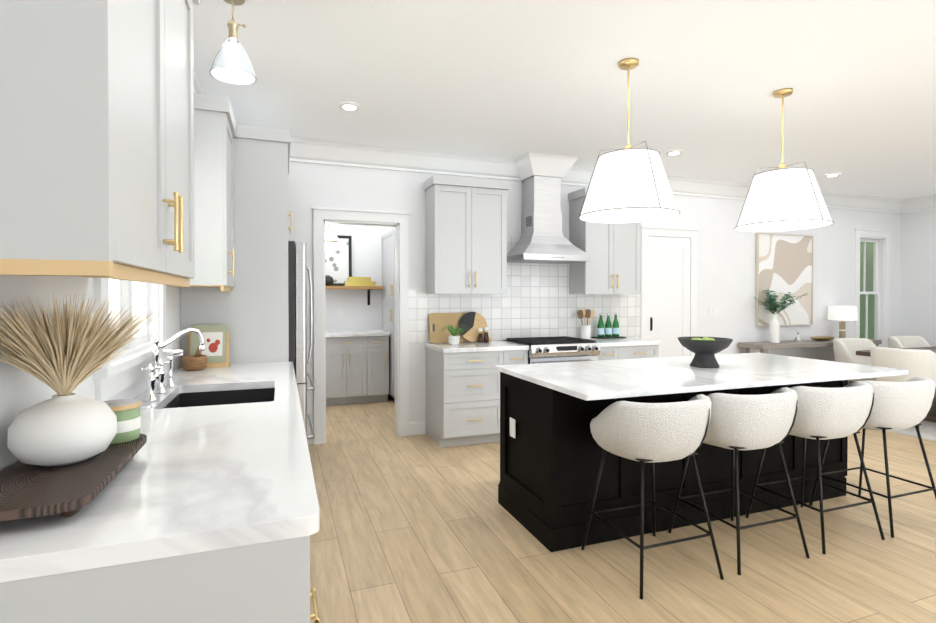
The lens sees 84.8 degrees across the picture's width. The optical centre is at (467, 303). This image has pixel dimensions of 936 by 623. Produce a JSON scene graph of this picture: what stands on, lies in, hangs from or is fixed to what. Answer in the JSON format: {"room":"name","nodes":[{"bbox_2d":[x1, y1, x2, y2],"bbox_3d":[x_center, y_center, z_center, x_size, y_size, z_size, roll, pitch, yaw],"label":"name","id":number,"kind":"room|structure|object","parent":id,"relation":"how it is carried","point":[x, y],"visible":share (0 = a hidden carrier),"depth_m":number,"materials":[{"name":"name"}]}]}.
{"room":"dining room and kitchen","nodes":[
{"label":"dining room and kitchen","id":0,"kind":"room"},
{"bbox_2d":[0,275,180,471],"bbox_3d":[-1.203,-0.048,1.281,0.120,2.820,6.770,0,1,-20],"label":"wall","id":1,"kind":"structure","parent":0,"point":[21,390],"depth_m":1.41,"materials":[{"name":"paint"}]},
{"bbox_2d":[0,0,179,275],"bbox_3d":[-0.915,-0.639,1.153,0.333,1.106,0.583,0,1,-20],"label":"upper cabinet","id":2,"kind":"object","parent":1,"relation":"attached to","point":[127,153],"depth_m":0.93,"materials":[{"name":"grey wood"}]},
{"bbox_2d":[93,278,171,401],"bbox_3d":[-1.569,-0.313,2.347,0.165,1.337,1.160,0,1,-20],"label":"window","id":3,"kind":"structure","parent":1,"relation":"in","point":[117,375],"depth_m":2.32,"materials":[{"name":"white glass"}]},
{"bbox_2d":[79,0,199,283],"bbox_3d":[-1.074,-0.643,1.580,0.327,1.106,0.564,0,1,-20],"label":"upper cabinet","id":4,"kind":"object","parent":1,"relation":"attached to","point":[189,101],"depth_m":1.83,"materials":[{"name":"grey wood"}]},
{"bbox_2d":[193,71,201,93],"bbox_3d":[-1.114,-1.364,1.363,0.112,0.190,6.650,0,1,-20],"label":"crown molding","id":5,"kind":"structure","parent":1,"relation":"attached to","point":[197,89],"depth_m":3.42,"materials":[{"name":"white"}]},
{"bbox_2d":[160,94,235,287],"bbox_3d":[-1.672,-0.661,3.217,0.327,1.106,0.500,0,1,-20],"label":"upper cabinet","id":6,"kind":"object","parent":1,"relation":"attached to","point":[217,122],"depth_m":3.02,"materials":[{"name":"grey wood"}]},
{"bbox_2d":[236,236,287,243],"bbox_3d":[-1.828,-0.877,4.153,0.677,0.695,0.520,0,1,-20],"label":"upper cabinet","id":7,"kind":"object","parent":1,"relation":"attached to","point":[238,241],"depth_m":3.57,"materials":[{"name":"grey wood"}]},
{"bbox_2d":[236,125,291,239],"bbox_3d":[-1.690,-0.873,3.774,0.677,0.695,0.520,0,1,-20],"label":"upper cabinet","id":8,"kind":"object","parent":1,"relation":"attached to","point":[262,158],"depth_m":3.57,"materials":[{"name":"grey wood"}]},
{"bbox_2d":[325,224,394,330],"bbox_3d":[-1.765,-0.111,7.138,2.540,2.820,0.120,0,1,-20],"label":"wall","id":9,"kind":"structure","parent":0,"point":[366,262],"depth_m":7.16,"materials":[{"name":"paint"}]},
{"bbox_2d":[325,286,383,304],"bbox_3d":[-1.871,-0.099,6.896,1.435,0.260,0.258,0,1,-20],"label":"shelf","id":10,"kind":"object","parent":9,"relation":"attached to","point":[368,288],"visible":0.58,"depth_m":6.92,"materials":[{"name":"brown wood"}]},
{"bbox_2d":[325,275,333,285],"bbox_3d":[-1.877,-0.300,6.860,0.160,0.142,0.160,0,1,-20],"label":"vase","id":11,"kind":"object","parent":10,"relation":"on","point":[329,280],"visible":0.73,"depth_m":6.81,"materials":[{"name":"black ceramic"}]},
{"bbox_2d":[325,235,351,285],"bbox_3d":[-1.875,-0.580,6.996,0.560,0.700,0.049,0,1,-20],"label":"art","id":12,"kind":"object","parent":10,"relation":"on","point":[338,264],"visible":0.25,"depth_m":7.03,"materials":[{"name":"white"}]},
{"bbox_2d":[343,277,375,285],"bbox_3d":[-1.483,-0.293,7.018,0.420,0.125,0.155,0,1,-20],"label":"boxes","id":13,"kind":"object","parent":10,"relation":"on","point":[359,281],"visible":0.88,"depth_m":6.95,"materials":[{"name":"yellow"}]},
{"bbox_2d":[193,0,935,198],"bbox_3d":[2.848,-1.513,4.005,9.610,0.050,9.140,0,1,-20],"label":"ceiling","id":14,"kind":"structure","parent":0,"point":[510,79],"depth_m":3.39,"materials":[{"name":"white paint"}]},
{"bbox_2d":[209,0,255,84],"bbox_3d":[-1.124,-1.279,2.451,0.205,0.384,0.205,0,1,-20],"label":"light","id":15,"kind":"object","parent":14,"relation":"hanging from","point":[231,64],"visible":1,"depth_m":2.43,"materials":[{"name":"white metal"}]},
{"bbox_2d":[325,224,338,251],"bbox_3d":[-1.621,-1.051,5.945,0.237,0.914,0.237,0,1,-20],"label":"light","id":16,"kind":"object","parent":14,"relation":"hanging from","point":[331,242],"visible":0.65,"depth_m":5.88,"materials":[{"name":"white glass"}]},
{"bbox_2d":[338,102,359,110],"bbox_3d":[-0.895,-1.480,3.864,0.159,0.011,0.159,0,1,-29],"label":"recessed light","id":17,"kind":"object","parent":14,"relation":"in","point":[347,106],"depth_m":3.85,"materials":[{"name":"white plastic"}]},
{"bbox_2d":[579,58,679,222],"bbox_3d":[0.986,-1.006,3.150,0.598,0.944,0.598,0,1,-20],"label":"pendant light","id":18,"kind":"object","parent":14,"relation":"hanging from","point":[629,184],"visible":1,"depth_m":2.98,"materials":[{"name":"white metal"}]},
{"bbox_2d":[665,150,682,155],"bbox_3d":[2.050,-1.493,5.098,0.159,0.011,0.159,0,1,31],"label":"recessed light","id":19,"kind":"object","parent":14,"relation":"in","point":[675,152],"depth_m":5.08,"materials":[{"name":"white plastic"}]},
{"bbox_2d":[734,88,833,231],"bbox_3d":[2.207,-1.010,3.595,0.598,0.944,0.598,0,1,-20],"label":"pendant light","id":20,"kind":"object","parent":14,"relation":"hanging from","point":[782,197],"visible":1,"depth_m":3.44,"materials":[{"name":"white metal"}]},
{"bbox_2d":[824,173,839,176],"bbox_3d":[4.280,-1.503,6.018,0.159,0.011,0.159,0,1,31],"label":"recessed light","id":21,"kind":"object","parent":14,"relation":"in","point":[832,174],"depth_m":6.01,"materials":[{"name":"white plastic"}]},
{"bbox_2d":[288,161,900,444],"bbox_3d":[2.074,-0.101,6.144,9.610,2.820,0.120,0,1,-20],"label":"wall","id":22,"kind":"structure","parent":0,"point":[726,255],"depth_m":6.42,"materials":[{"name":"paint"}]},
{"bbox_2d":[312,206,409,444],"bbox_3d":[-1.040,0.211,5.004,0.930,2.222,0.172,0,1,-20],"label":"door frame","id":23,"kind":"structure","parent":22,"relation":"attached to","point":[397,220],"depth_m":4.96,"materials":[{"name":"white wood"}]},
{"bbox_2d":[409,420,425,435],"bbox_3d":[2.953,1.239,6.406,7.548,0.135,0.016,0,1,-20],"label":"baseboard","id":24,"kind":"structure","parent":22,"relation":"attached to","point":[417,427],"depth_m":5.14,"materials":[{"name":"white wood"}]},
{"bbox_2d":[425,174,480,293],"bbox_3d":[-0.168,-0.654,5.080,0.434,1.121,0.327,0,1,-20],"label":"upper cabinet","id":25,"kind":"object","parent":22,"relation":"attached to","point":[470,244],"depth_m":4.94,"materials":[{"name":"grey wood"}]},
{"bbox_2d":[481,179,508,293],"bbox_3d":[0.129,-0.655,5.188,0.434,1.121,0.327,0,1,-20],"label":"upper cabinet","id":26,"kind":"object","parent":22,"relation":"attached to","point":[494,239],"depth_m":5.07,"materials":[{"name":"grey wood"}]},
{"bbox_2d":[409,237,640,342],"bbox_3d":[0.725,0.056,5.584,2.806,1.520,0.007,0,1,-20],"label":"backsplash","id":27,"kind":"structure","parent":22,"relation":"attached to","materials":[{"name":"tile"}]},
{"bbox_2d":[570,309,575,319],"bbox_3d":[1.179,0.126,5.745,0.075,0.115,0.004,0,1,-20],"label":"outlet plates","id":28,"kind":"object","parent":27,"relation":"attached to","point":[572,313],"visible":1,"depth_m":5.74,"materials":[{"name":"white plastic"}]},
{"bbox_2d":[507,175,590,263],"bbox_3d":[0.815,-0.870,5.339,0.760,0.884,0.493,0,1,-20],"label":"range hood","id":29,"kind":"object","parent":22,"relation":"attached to","point":[542,240],"visible":0.98,"depth_m":5.29,"materials":[{"name":"metal"}]},
{"bbox_2d":[569,187,620,293],"bbox_3d":[1.382,-0.660,5.645,0.413,1.121,0.327,0,1,-20],"label":"upper cabinet","id":30,"kind":"object","parent":22,"relation":"attached to","point":[602,241],"depth_m":5.52,"materials":[{"name":"grey wood"}]},
{"bbox_2d":[289,137,904,213],"bbox_3d":[2.166,-1.413,5.876,9.370,0.190,0.420,0,1,-20],"label":"crown molding","id":31,"kind":"structure","parent":22,"relation":"attached to","point":[305,150],"depth_m":5.25,"materials":[{"name":"white wood"}]},
{"bbox_2d":[621,222,640,293],"bbox_3d":[1.660,-0.661,5.747,0.414,1.121,0.327,0,1,-20],"label":"upper cabinet","id":32,"kind":"object","parent":22,"relation":"attached to","point":[630,232],"depth_m":5.63,"materials":[{"name":"grey wood"}]},
{"bbox_2d":[648,236,690,357],"bbox_3d":[2.438,0.250,6.199,0.642,2.094,0.028,0,1,-20],"label":"closet door","id":33,"kind":"structure","parent":22,"relation":"in","point":[668,291],"depth_m":6.21,"materials":[{"name":"white wood"}]},
{"bbox_2d":[640,226,698,355],"bbox_3d":[2.438,0.198,6.199,0.854,2.222,0.032,0,1,-20],"label":"door frame","id":34,"kind":"structure","parent":22,"relation":"attached to","point":[646,231],"depth_m":6.17,"materials":[{"name":"white wood"}]},
{"bbox_2d":[709,306,718,315],"bbox_3d":[3.096,0.096,6.450,0.160,0.120,0.008,0,1,-20],"label":"switch plate","id":35,"kind":"object","parent":22,"relation":"attached to","point":[713,310],"visible":1,"depth_m":6.45,"materials":[{"name":"white plastic"}]},
{"bbox_2d":[755,232,812,325],"bbox_3d":[4.234,-0.308,6.843,1.010,1.220,0.040,0,1,-20],"label":"canvas art","id":36,"kind":"object","parent":22,"relation":"attached to","point":[783,264],"visible":1,"depth_m":6.83,"materials":[{"name":"beige"}]},
{"bbox_2d":[854,228,891,347],"bbox_3d":[5.872,-0.144,7.505,0.790,1.847,0.165,0,1,-20],"label":"window","id":37,"kind":"structure","parent":22,"relation":"in","point":[880,239],"depth_m":7.56,"materials":[{"name":"white wood"}]},
{"bbox_2d":[308,394,935,622],"bbox_3d":[2.848,1.357,4.036,9.610,0.050,9.140,0,1,-20],"label":"floor","id":38,"kind":"structure","parent":0,"point":[423,528],"depth_m":2.73,"materials":[{"name":"brown wood"}]},
{"bbox_2d":[0,528,319,622],"bbox_3d":[-0.753,0.922,1.236,0.683,0.879,0.598,0,1,-20],"label":"base cabinet","id":39,"kind":"object","parent":38,"relation":"on","point":[257,579],"depth_m":0.99,"materials":[{"name":"grey wood"}]},
{"bbox_2d":[0,360,319,575],"bbox_3d":[-1.110,0.451,2.240,0.705,0.040,2.742,0,1,-20],"label":"countertop","id":40,"kind":"structure","parent":39,"relation":"on","point":[203,473],"depth_m":1.24,"materials":[{"name":"white stone"}]},
{"bbox_2d":[0,433,146,520],"bbox_3d":[-0.976,0.417,1.241,0.245,0.050,0.570,0,1,-20],"label":"decorative tray","id":41,"kind":"object","parent":40,"relation":"on","point":[29,491],"visible":0.69,"depth_m":1.12,"materials":[{"name":"brown wood"}]},
{"bbox_2d":[0,293,158,466],"bbox_3d":[-0.956,0.181,1.285,0.322,0.419,0.384,0,1,-20],"label":"vase","id":42,"kind":"object","parent":41,"relation":"on","point":[63,360],"visible":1,"depth_m":1.21,"materials":[{"name":"white ceramic"}]},
{"bbox_2d":[104,399,140,444],"bbox_3d":[-0.994,0.335,1.457,0.107,0.107,0.107,0,1,-20],"label":"candle jar","id":43,"kind":"object","parent":41,"relation":"on","point":[126,412],"visible":0.69,"depth_m":1.43,"materials":[{"name":"green ceramic"}]},
{"bbox_2d":[140,328,205,408],"bbox_3d":[-1.365,0.274,2.388,0.232,0.310,0.598,0,1,-20],"label":"bridge faucet","id":44,"kind":"object","parent":40,"relation":"on","point":[155,371],"visible":1,"depth_m":2.42,"materials":[{"name":"silver metal"}]},
{"bbox_2d":[182,347,207,370],"bbox_3d":[-1.718,0.345,3.221,0.146,0.152,0.146,0,1,-20],"label":"mortar","id":45,"kind":"object","parent":40,"relation":"on","point":[197,361],"visible":0.98,"depth_m":3.17,"materials":[{"name":"brown wood"}]},
{"bbox_2d":[187,325,230,367],"bbox_3d":[-1.708,0.282,3.369,0.260,0.273,0.124,0,1,-20],"label":"cookbook stand","id":46,"kind":"object","parent":40,"relation":"on","point":[217,343],"visible":0.81,"depth_m":3.37,"materials":[{"name":"brown wood"}]},
{"bbox_2d":[164,384,271,407],"bbox_3d":[-1.173,0.573,2.454,0.489,0.232,0.624,0,1,-20],"label":"sink","id":47,"kind":"object","parent":40,"relation":"in","point":[262,391],"depth_m":2.72,"materials":[{"name":"black metal"}]},
{"bbox_2d":[288,241,314,438],"bbox_3d":[-1.623,0.442,4.027,0.771,1.780,0.911,0,1,-20],"label":"fridge","id":48,"kind":"object","parent":38,"relation":"on","point":[297,290],"visible":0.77,"depth_m":3.69,"materials":[{"name":"grey metal"}]},
{"bbox_2d":[326,336,329,405],"bbox_3d":[-2.092,0.863,6.640,0.538,0.879,0.607,0,1,-20],"label":"base cabinet","id":49,"kind":"object","parent":38,"relation":"on","point":[327,337],"depth_m":6.44,"materials":[{"name":"grey wood"}]},
{"bbox_2d":[330,336,373,404],"bbox_3d":[-1.650,0.861,6.801,0.637,0.879,0.607,0,1,-20],"label":"base cabinet","id":50,"kind":"object","parent":38,"relation":"on","point":[360,366],"depth_m":6.55,"materials":[{"name":"grey wood"}]},
{"bbox_2d":[326,330,389,335],"bbox_3d":[-1.741,0.403,6.748,1.315,0.040,0.635,0,1,-20],"label":"countertop","id":51,"kind":"structure","parent":50,"relation":"on","point":[356,332],"depth_m":6.62,"materials":[{"name":"white stone"}]},
{"bbox_2d":[374,336,389,401],"bbox_3d":[-1.299,0.860,6.929,0.344,0.879,0.607,0,1,-20],"label":"base cabinet","id":52,"kind":"object","parent":38,"relation":"on","point":[381,344],"depth_m":6.68,"materials":[{"name":"grey wood"}]},
{"bbox_2d":[382,232,389,331],"bbox_3d":[-0.800,0.175,6.975,0.597,2.248,0.848,0,1,-20],"label":"tall cabinet","id":53,"kind":"object","parent":38,"relation":"on","point":[386,237],"depth_m":6.98,"materials":[{"name":"grey wood"}]},
{"bbox_2d":[390,228,394,398],"bbox_3d":[-0.550,0.182,6.289,0.597,2.248,0.847,0,1,-20],"label":"tall cabinet","id":54,"kind":"object","parent":38,"relation":"on","point":[392,233],"depth_m":6.55,"materials":[{"name":"grey wood"}]},
{"bbox_2d":[425,346,512,446],"bbox_3d":[-0.019,0.881,5.002,0.648,0.879,0.607,0,1,-20],"label":"base cabinet","id":55,"kind":"object","parent":38,"relation":"on","point":[463,390],"depth_m":4.73,"materials":[{"name":"grey wood"}]},
{"bbox_2d":[425,342,528,353],"bbox_3d":[0.071,0.422,5.015,0.855,0.040,0.635,0,1,-20],"label":"countertop","id":56,"kind":"structure","parent":55,"relation":"on","point":[463,347],"depth_m":4.78,"materials":[{"name":"white stone"}]},
{"bbox_2d":[441,325,465,344],"bbox_3d":[-0.131,0.306,4.945,0.301,0.192,0.297,0,1,-20],"label":"potted plant","id":57,"kind":"object","parent":56,"relation":"on","point":[453,337],"visible":1,"depth_m":4.92,"materials":[{"name":"white ceramic"}]},
{"bbox_2d":[429,312,491,342],"bbox_3d":[-0.074,0.244,5.197,0.644,0.309,0.117,0,1,-20],"label":"cutting boards","id":58,"kind":"object","parent":56,"relation":"on","point":[473,322],"visible":0.85,"depth_m":5.18,"materials":[{"name":"brown wood"}]},
{"bbox_2d":[477,327,488,342],"bbox_3d":[0.154,0.322,5.179,0.131,0.155,0.060,0,1,-32],"label":"grinders","id":59,"kind":"object","parent":56,"relation":"on","point":[481,339],"visible":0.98,"depth_m":5.17,"materials":[{"name":"orange glass"}]},
{"bbox_2d":[513,350,527,364],"bbox_3d":[0.350,0.880,5.136,0.255,0.879,0.607,0,1,-20],"label":"base cabinet","id":60,"kind":"object","parent":38,"relation":"on","point":[519,356],"depth_m":4.87,"materials":[{"name":"grey wood"}]},
{"bbox_2d":[503,336,600,363],"bbox_3d":[0.854,0.845,5.252,0.762,0.946,0.713,0,1,-20],"label":"gas range","id":61,"kind":"object","parent":38,"relation":"on","point":[555,349],"visible":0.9,"depth_m":4.99,"materials":[{"name":"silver metal"}]},
{"bbox_2d":[597,346,624,360],"bbox_3d":[1.340,0.876,5.498,0.313,0.879,0.607,0,1,-20],"label":"base cabinet","id":62,"kind":"object","parent":38,"relation":"on","point":[607,352],"depth_m":5.22,"materials":[{"name":"grey wood"}]},
{"bbox_2d":[625,346,658,358],"bbox_3d":[1.645,0.875,5.609,0.569,0.879,0.607,0,1,-20],"label":"base cabinet","id":63,"kind":"object","parent":38,"relation":"on","point":[631,352],"depth_m":5.34,"materials":[{"name":"grey wood"}]},
{"bbox_2d":[589,338,660,345],"bbox_3d":[1.564,0.416,5.560,0.775,0.040,0.635,0,1,-20],"label":"countertop","id":64,"kind":"structure","parent":63,"relation":"on","point":[615,341],"depth_m":5.33,"materials":[{"name":"white stone"}]},
{"bbox_2d":[577,309,594,338],"bbox_3d":[1.311,0.231,5.677,0.224,0.325,0.114,0,1,-20],"label":"utensil crock","id":65,"kind":"object","parent":64,"relation":"on","point":[585,331],"visible":1,"depth_m":5.65,"materials":[{"name":"white ceramic"}]},
{"bbox_2d":[592,336,625,338],"bbox_3d":[1.588,0.387,5.780,0.335,0.012,0.180,0,1,-20],"label":"tray","id":66,"kind":"object","parent":64,"relation":"on","point":[604,337],"visible":0.83,"depth_m":5.69,"materials":[{"name":"black metal"}]},
{"bbox_2d":[597,313,606,336],"bbox_3d":[1.490,0.246,5.748,0.073,0.270,0.073,0,1,-29],"label":"water bottle","id":67,"kind":"object","parent":66,"relation":"on","point":[600,327],"depth_m":5.73,"materials":[{"name":"green glass"}]},
{"bbox_2d":[607,313,613,336],"bbox_3d":[1.584,0.245,5.782,0.073,0.270,0.073,0,1,-29],"label":"water bottle","id":68,"kind":"object","parent":66,"relation":"on","point":[611,330],"depth_m":5.76,"materials":[{"name":"green glass"}]},
{"bbox_2d":[614,313,618,336],"bbox_3d":[1.678,0.245,5.816,0.073,0.270,0.073,0,1,-29],"label":"water bottle","id":69,"kind":"object","parent":66,"relation":"on","point":[616,324],"depth_m":5.79,"materials":[{"name":"green glass"}]},
{"bbox_2d":[581,394,723,598],"bbox_3d":[0.932,0.906,2.645,0.570,0.883,0.510,0,1,-20],"label":"counter stool","id":70,"kind":"object","parent":38,"relation":"on","point":[652,433],"visible":1,"depth_m":2.44,"materials":[{"name":"fabric"}]},
{"bbox_2d":[498,372,847,551],"bbox_3d":[1.417,0.893,3.488,2.326,0.889,0.722,0,1,-20],"label":"kitchen island","id":71,"kind":"object","parent":38,"relation":"on","point":[551,451],"visible":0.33,"depth_m":3.02,"materials":[{"name":"black wood"}]},
{"bbox_2d":[496,353,908,400],"bbox_3d":[1.476,0.435,3.323,2.360,0.030,1.090,0,1,-20],"label":"island countertop","id":72,"kind":"structure","parent":71,"relation":"on","point":[601,379],"depth_m":3.07,"materials":[{"name":"white stone"}]},
{"bbox_2d":[678,337,732,367],"bbox_3d":[1.565,0.322,3.386,0.332,0.193,0.332,0,1,-20],"label":"pedestal bowl","id":73,"kind":"object","parent":72,"relation":"on","point":[704,349],"visible":1,"depth_m":3.31,"materials":[{"name":"black ceramic"}]},
{"bbox_2d":[668,387,809,574],"bbox_3d":[1.487,0.904,2.848,0.570,0.883,0.510,0,1,-20],"label":"counter stool","id":74,"kind":"object","parent":38,"relation":"on","point":[737,422],"visible":0.9,"depth_m":2.63,"materials":[{"name":"fabric"}]},
{"bbox_2d":[738,339,881,383],"bbox_3d":[4.535,0.902,6.760,2.170,0.799,0.370,0,1,-20],"label":"console table","id":75,"kind":"object","parent":38,"relation":"on","point":[764,346],"visible":0.27,"depth_m":6.47,"materials":[{"name":"brown wood"}]},
{"bbox_2d":[754,288,806,342],"bbox_3d":[4.019,0.156,6.534,0.849,0.698,0.382,0,1,-20],"label":"vase","id":76,"kind":"object","parent":75,"relation":"on","point":[774,327],"visible":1,"depth_m":6.50,"materials":[{"name":"white ceramic"}]},
{"bbox_2d":[795,330,800,341],"bbox_3d":[4.278,0.432,6.651,0.056,0.148,0.110,1,1,45],"label":"figurine","id":77,"kind":"object","parent":75,"relation":"on","point":[797,336],"visible":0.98,"depth_m":6.63,"materials":[{"name":"white ceramic"}]},
{"bbox_2d":[810,337,833,340],"bbox_3d":[4.683,0.476,6.772,0.410,0.052,0.172,0,1,-20],"label":"bowl","id":78,"kind":"object","parent":75,"relation":"on","point":[821,338],"visible":1,"depth_m":6.71,"materials":[{"name":"brown metal"}]},
{"bbox_2d":[827,306,857,337],"bbox_3d":[5.098,0.270,6.975,0.340,0.460,0.340,0,1,-20],"label":"table lamp","id":79,"kind":"object","parent":75,"relation":"on","point":[848,313],"visible":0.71,"depth_m":6.87,"materials":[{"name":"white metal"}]},
{"bbox_2d":[746,381,884,553],"bbox_3d":[2.050,0.902,3.053,0.570,0.883,0.510,0,1,-20],"label":"counter stool","id":80,"kind":"object","parent":38,"relation":"on","point":[831,413],"visible":0.73,"depth_m":2.84,"materials":[{"name":"fabric"}]},
{"bbox_2d":[809,376,935,537],"bbox_3d":[2.576,0.900,3.245,0.570,0.883,0.510,0,1,-20],"label":"counter stool","id":81,"kind":"object","parent":38,"relation":"on","point":[907,403],"visible":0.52,"depth_m":3.02,"materials":[{"name":"fabric"}]},
{"bbox_2d":[889,421,935,441],"bbox_3d":[5.830,1.313,5.257,2.830,0.012,3.150,0,1,-20],"label":"dining rug","id":82,"kind":"object","parent":38,"relation":"on","point":[927,429],"depth_m":5.21,"materials":[{"name":"beige fabric"}]},
{"bbox_2d":[833,338,875,381],"bbox_3d":[4.873,0.872,6.314,0.600,0.843,0.580,0,1,-20],"label":"dining chair","id":83,"kind":"object","parent":82,"relation":"on","point":[845,349],"visible":0.29,"depth_m":6.46,"materials":[{"name":"beige fabric"}]},
{"bbox_2d":[856,347,935,422],"bbox_3d":[5.664,0.925,5.751,2.200,0.752,1.100,0,1,-20],"label":"dining table","id":84,"kind":"object","parent":82,"relation":"on","point":[931,417],"visible":0.23,"depth_m":5.77,"materials":[{"name":"brown wood"}]},
{"bbox_2d":[870,346,935,430],"bbox_3d":[4.603,0.882,5.363,0.580,0.843,0.600,0,1,-20],"label":"dining chair","id":85,"kind":"object","parent":82,"relation":"on","point":[916,362],"visible":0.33,"depth_m":5.15,"materials":[{"name":"beige fabric"}]},
{"bbox_2d":[888,336,930,347],"bbox_3d":[5.860,0.868,6.674,0.600,0.843,0.580,0,1,-20],"label":"dining chair","id":86,"kind":"object","parent":82,"relation":"on","point":[905,341],"visible":0.21,"depth_m":6.85,"materials":[{"name":"beige fabric"}]},
{"bbox_2d":[935,528,935,559],"bbox_3d":[1.251,0.922,0.951,0.632,0.888,0.638,0,1,-20],"label":"boucle chair","id":87,"kind":"object","parent":38,"relation":"on","point":[935,543],"visible":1,"depth_m":1.10,"materials":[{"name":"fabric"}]},
{"bbox_2d":[900,209,935,346],"bbox_3d":[7.691,-0.084,4.591,0.120,2.820,6.890,0,1,-20],"label":"wall","id":88,"kind":"structure","parent":0,"point":[918,281],"depth_m":7.47,"materials":[{"name":"paint"}]},
{"bbox_2d":[902,195,935,213],"bbox_3d":[7.582,-1.398,4.537,0.112,0.190,6.650,0,1,-20],"label":"crown molding","id":89,"kind":"structure","parent":88,"relation":"attached to","point":[918,204],"depth_m":7.40,"materials":[{"name":"white wood"}]},
{"label":"outside","id":90,"kind":"structure","parent":0,"visible":0},
{"bbox_2d":[860,242,874,338],"bbox_3d":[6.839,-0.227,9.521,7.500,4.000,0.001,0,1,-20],"label":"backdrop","id":91,"kind":"structure","parent":90,"point":[869,283],"depth_m":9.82,"materials":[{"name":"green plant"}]}
]}

